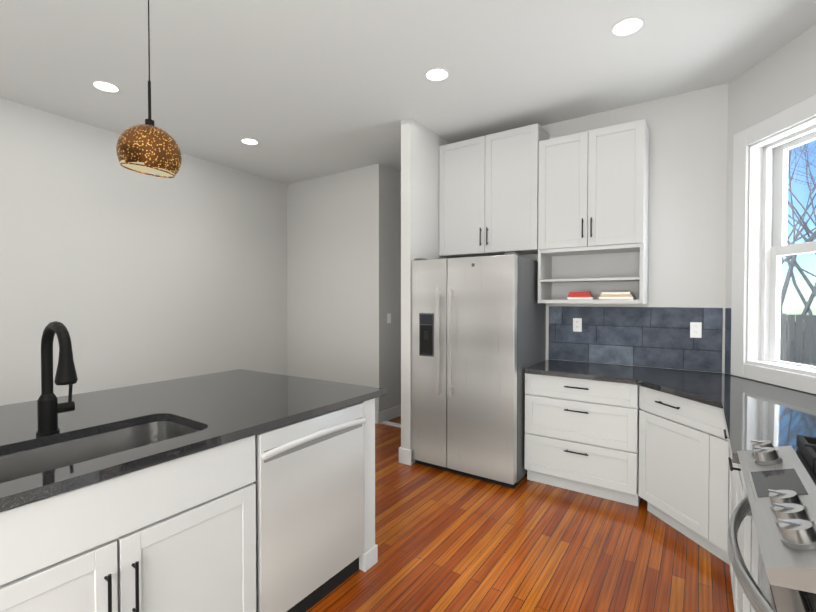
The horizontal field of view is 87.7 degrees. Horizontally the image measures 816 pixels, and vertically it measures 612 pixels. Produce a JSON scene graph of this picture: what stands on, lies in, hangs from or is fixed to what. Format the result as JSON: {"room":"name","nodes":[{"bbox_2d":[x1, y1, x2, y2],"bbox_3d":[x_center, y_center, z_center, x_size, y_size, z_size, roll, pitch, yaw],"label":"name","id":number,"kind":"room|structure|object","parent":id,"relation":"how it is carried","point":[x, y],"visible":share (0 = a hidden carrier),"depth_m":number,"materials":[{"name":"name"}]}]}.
{"room":"kitchen","nodes":[
{"label":"kitchen","id":0,"kind":"room"},
{"bbox_2d":[0,25,815,463],"bbox_3d":[-0.613,-0.098,2.619,6.154,3.000,11.119,1,1,35],"label":"wall","id":1,"kind":"structure","parent":0,"point":[192,267],"depth_m":3.95,"materials":[{"name":"grey paint"}]},
{"bbox_2d":[387,313,390,322],"bbox_3d":[-0.221,0.146,5.061,0.015,0.116,0.072,1,1,35],"label":"light switch","id":2,"kind":"object","parent":1,"relation":"attached to","point":[388,317],"visible":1,"depth_m":5.05,"materials":[{"name":"white plastic"}]},
{"bbox_2d":[377,405,400,423],"bbox_3d":[0.608,1.274,6.283,0.016,0.135,3.336,1,1,35],"label":"baseboard","id":3,"kind":"structure","parent":1,"relation":"attached to","point":[397,408],"depth_m":5.08,"materials":[{"name":"white wood"}]},
{"bbox_2d":[381,410,400,426],"bbox_3d":[0.064,1.300,4.723,0.810,0.135,0.085,1,1,35],"label":"baseboard","id":4,"kind":"structure","parent":1,"relation":"attached to","point":[384,417],"depth_m":5.00,"materials":[{"name":"white wood"}]},
{"bbox_2d":[399,447,411,463],"bbox_3d":[1.106,1.288,5.449,0.036,0.135,4.146,1,1,35],"label":"baseboard","id":5,"kind":"structure","parent":1,"relation":"attached to","point":[405,455],"depth_m":3.71,"materials":[{"name":"white"}]},
{"bbox_2d":[439,123,549,257],"bbox_3d":[0.768,-0.998,3.908,0.944,1.044,0.360,1,1,35],"label":"wall cabinet","id":6,"kind":"object","parent":1,"relation":"attached to","point":[488,193],"visible":1,"depth_m":3.76,"materials":[{"name":"grey wood"}]},
{"bbox_2d":[538,243,647,303],"bbox_3d":[1.488,-0.242,3.444,0.771,0.441,0.327,1,1,35],"label":"open shelf unit","id":7,"kind":"object","parent":1,"relation":"attached to","point":[596,271],"visible":0.98,"depth_m":3.51,"materials":[{"name":"grey wood"}]},
{"bbox_2d":[567,292,635,299],"bbox_3d":[1.527,-0.081,3.385,0.494,0.060,0.170,1,1,35],"label":"books","id":8,"kind":"object","parent":7,"relation":"in","point":[603,295],"visible":1,"depth_m":3.29,"materials":[{"name":"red paper"}]},
{"bbox_2d":[538,119,648,249],"bbox_3d":[1.478,-0.913,3.420,0.771,0.897,0.360,1,1,35],"label":"wall cabinet","id":9,"kind":"object","parent":1,"relation":"attached to","point":[594,187],"visible":1,"depth_m":3.27,"materials":[{"name":"grey wood"}]},
{"bbox_2d":[548,306,730,373],"bbox_3d":[1.782,0.245,3.409,1.310,0.472,0.069,1,1,35],"label":"tile backsplash","id":10,"kind":"structure","parent":1,"relation":"attached to","point":[657,337],"depth_m":3.38,"materials":[{"name":"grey tile"}]},
{"bbox_2d":[573,318,581,331],"bbox_3d":[1.456,0.163,3.654,0.072,0.116,0.009,1,1,35],"label":"electrical outlet plate","id":11,"kind":"object","parent":10,"relation":"in","point":[577,324],"visible":1,"depth_m":3.65,"materials":[{"name":"white plastic"}]},
{"bbox_2d":[690,322,701,337],"bbox_3d":[2.151,0.180,3.176,0.072,0.116,0.009,1,1,35],"label":"electrical outlet plate","id":12,"kind":"object","parent":10,"relation":"in","point":[695,329],"visible":1,"depth_m":3.17,"materials":[{"name":"white plastic"}]},
{"bbox_2d":[731,95,815,393],"bbox_3d":[2.405,-0.348,2.487,0.230,1.687,1.030,0,1,0],"label":"window","id":13,"kind":"structure","parent":1,"relation":"in","point":[759,226],"depth_m":2.85,"materials":[{"name":"white wood"}]},
{"bbox_2d":[0,0,815,184],"bbox_3d":[-0.638,-1.649,2.671,6.225,0.100,11.020,1,1,35],"label":"ceiling","id":14,"kind":"structure","parent":0,"point":[301,90],"depth_m":2.81,"materials":[{"name":"white paint"}]},
{"bbox_2d":[91,80,120,92],"bbox_3d":[-2.209,-1.604,3.110,0.176,0.004,0.176,1,1,35],"label":"recessed light","id":15,"kind":"object","parent":14,"relation":"in","point":[105,86],"visible":1,"depth_m":3.10,"materials":[{"name":"white plastic"}]},
{"bbox_2d":[116,0,181,177],"bbox_3d":[-1.207,-1.102,1.982,0.262,0.970,0.262,1,1,35],"label":"pendant lamp","id":16,"kind":"object","parent":14,"relation":"hanging from","point":[148,146],"visible":1,"depth_m":1.91,"materials":[{"name":"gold metal"}]},
{"bbox_2d":[240,138,258,144],"bbox_3d":[-1.561,-1.622,4.193,0.176,0.004,0.176,1,1,35],"label":"recessed light","id":17,"kind":"object","parent":14,"relation":"in","point":[249,141],"visible":1,"depth_m":4.18,"materials":[{"name":"white plastic"}]},
{"bbox_2d":[424,68,449,81],"bbox_3d":[0.201,-1.601,2.944,0.176,0.004,0.176,1,1,35],"label":"recessed light","id":18,"kind":"object","parent":14,"relation":"in","point":[437,74],"visible":1,"depth_m":2.94,"materials":[{"name":"white plastic"}]},
{"bbox_2d":[610,16,644,36],"bbox_3d":[1.253,-1.593,2.426,0.176,0.004,0.176,1,1,35],"label":"recessed light","id":19,"kind":"object","parent":14,"relation":"in","point":[627,26],"visible":1,"depth_m":2.42,"materials":[{"name":"white plastic"}]},
{"bbox_2d":[306,416,733,611],"bbox_3d":[-0.638,1.450,2.722,6.225,0.100,11.020,1,1,35],"label":"floor","id":20,"kind":"structure","parent":0,"point":[446,541],"depth_m":2.40,"materials":[{"name":"brown wood"}]},
{"bbox_2d":[0,435,255,611],"bbox_3d":[-1.392,0.965,1.607,1.179,0.908,1.054,1,1,35],"label":"base cabinet","id":21,"kind":"object","parent":20,"relation":"on","point":[177,535],"depth_m":1.37,"materials":[{"name":"grey wood"}]},
{"bbox_2d":[253,402,365,611],"bbox_3d":[-0.650,0.958,2.136,0.642,0.903,0.645,1,1,35],"label":"dishwasher","id":22,"kind":"object","parent":20,"relation":"on","point":[309,482],"visible":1,"depth_m":1.92,"materials":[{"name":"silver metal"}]},
{"bbox_2d":[359,398,377,571],"bbox_3d":[-0.897,0.953,2.326,1.179,0.908,0.813,1,1,35],"label":"base cabinet","id":23,"kind":"object","parent":20,"relation":"on","point":[369,558],"depth_m":2.28,"materials":[{"name":"grey wood"}]},
{"bbox_2d":[0,369,385,511],"bbox_3d":[-1.622,0.496,1.304,1.255,0.035,3.455,1,1,35],"label":"countertop","id":24,"kind":"structure","parent":23,"relation":"on","point":[218,409],"depth_m":1.84,"materials":[{"name":"black stone"}]},
{"bbox_2d":[36,321,77,435],"bbox_3d":[-1.265,0.264,1.555,0.223,0.418,0.113,1,1,35],"label":"faucet","id":25,"kind":"object","parent":24,"relation":"on","point":[49,407],"visible":1,"depth_m":1.56,"materials":[{"name":"black metal"}]},
{"bbox_2d":[0,421,198,483],"bbox_3d":[-1.149,0.617,1.442,0.460,0.208,0.875,1,1,35],"label":"sink","id":26,"kind":"object","parent":24,"relation":"in","point":[21,464],"visible":0.08,"depth_m":1.65,"materials":[{"name":"silver metal"}]},
{"bbox_2d":[412,252,545,487],"bbox_3d":[0.620,0.486,3.731,0.920,1.795,0.858,1,1,35],"label":"fridge","id":27,"kind":"object","parent":20,"relation":"on","point":[478,335],"visible":1,"depth_m":3.39,"materials":[{"name":"silver metal"}]},
{"bbox_2d":[525,373,640,505],"bbox_3d":[1.395,0.956,3.343,0.786,0.868,0.629,1,1,35],"label":"base cabinet","id":28,"kind":"object","parent":20,"relation":"on","point":[581,435],"visible":0.88,"depth_m":3.09,"materials":[{"name":"grey wood"}]},
{"bbox_2d":[638,386,729,563],"bbox_3d":[1.804,0.968,2.592,0.433,0.868,0.662,0,1,-10],"label":"base cabinet","id":29,"kind":"object","parent":20,"relation":"on","point":[684,452],"visible":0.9,"depth_m":2.51,"materials":[{"name":"grey wood"}]},
{"bbox_2d":[723,429,758,611],"bbox_3d":[1.698,0.984,1.662,0.734,0.868,0.903,1,1,35],"label":"base cabinet","id":30,"kind":"object","parent":20,"relation":"on","point":[748,541],"visible":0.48,"depth_m":1.58,"materials":[{"name":"grey wood"}]},
{"bbox_2d":[524,359,815,463],"bbox_3d":[1.502,0.517,2.443,1.950,0.035,1.980,1,1,35],"label":"countertop","id":31,"kind":"structure","parent":30,"relation":"on","point":[777,416],"depth_m":2.40,"materials":[{"name":"black stone"}]},
{"bbox_2d":[727,435,815,611],"bbox_3d":[1.206,0.924,0.973,0.763,1.010,0.780,1,1,35],"label":"range","id":32,"kind":"object","parent":20,"relation":"on","point":[779,500],"visible":1,"depth_m":1.02,"materials":[{"name":"silver metal"}]},
{"label":"outside","id":33,"kind":"structure","parent":0,"visible":0},
{"bbox_2d":[780,142,815,365],"bbox_3d":[18.301,-4.495,19.222,32.000,12.482,43.400,1,1,35],"label":"garden","id":34,"kind":"object","parent":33,"point":[798,327],"depth_m":9.69,"materials":[{"name":"plant"}]}
]}

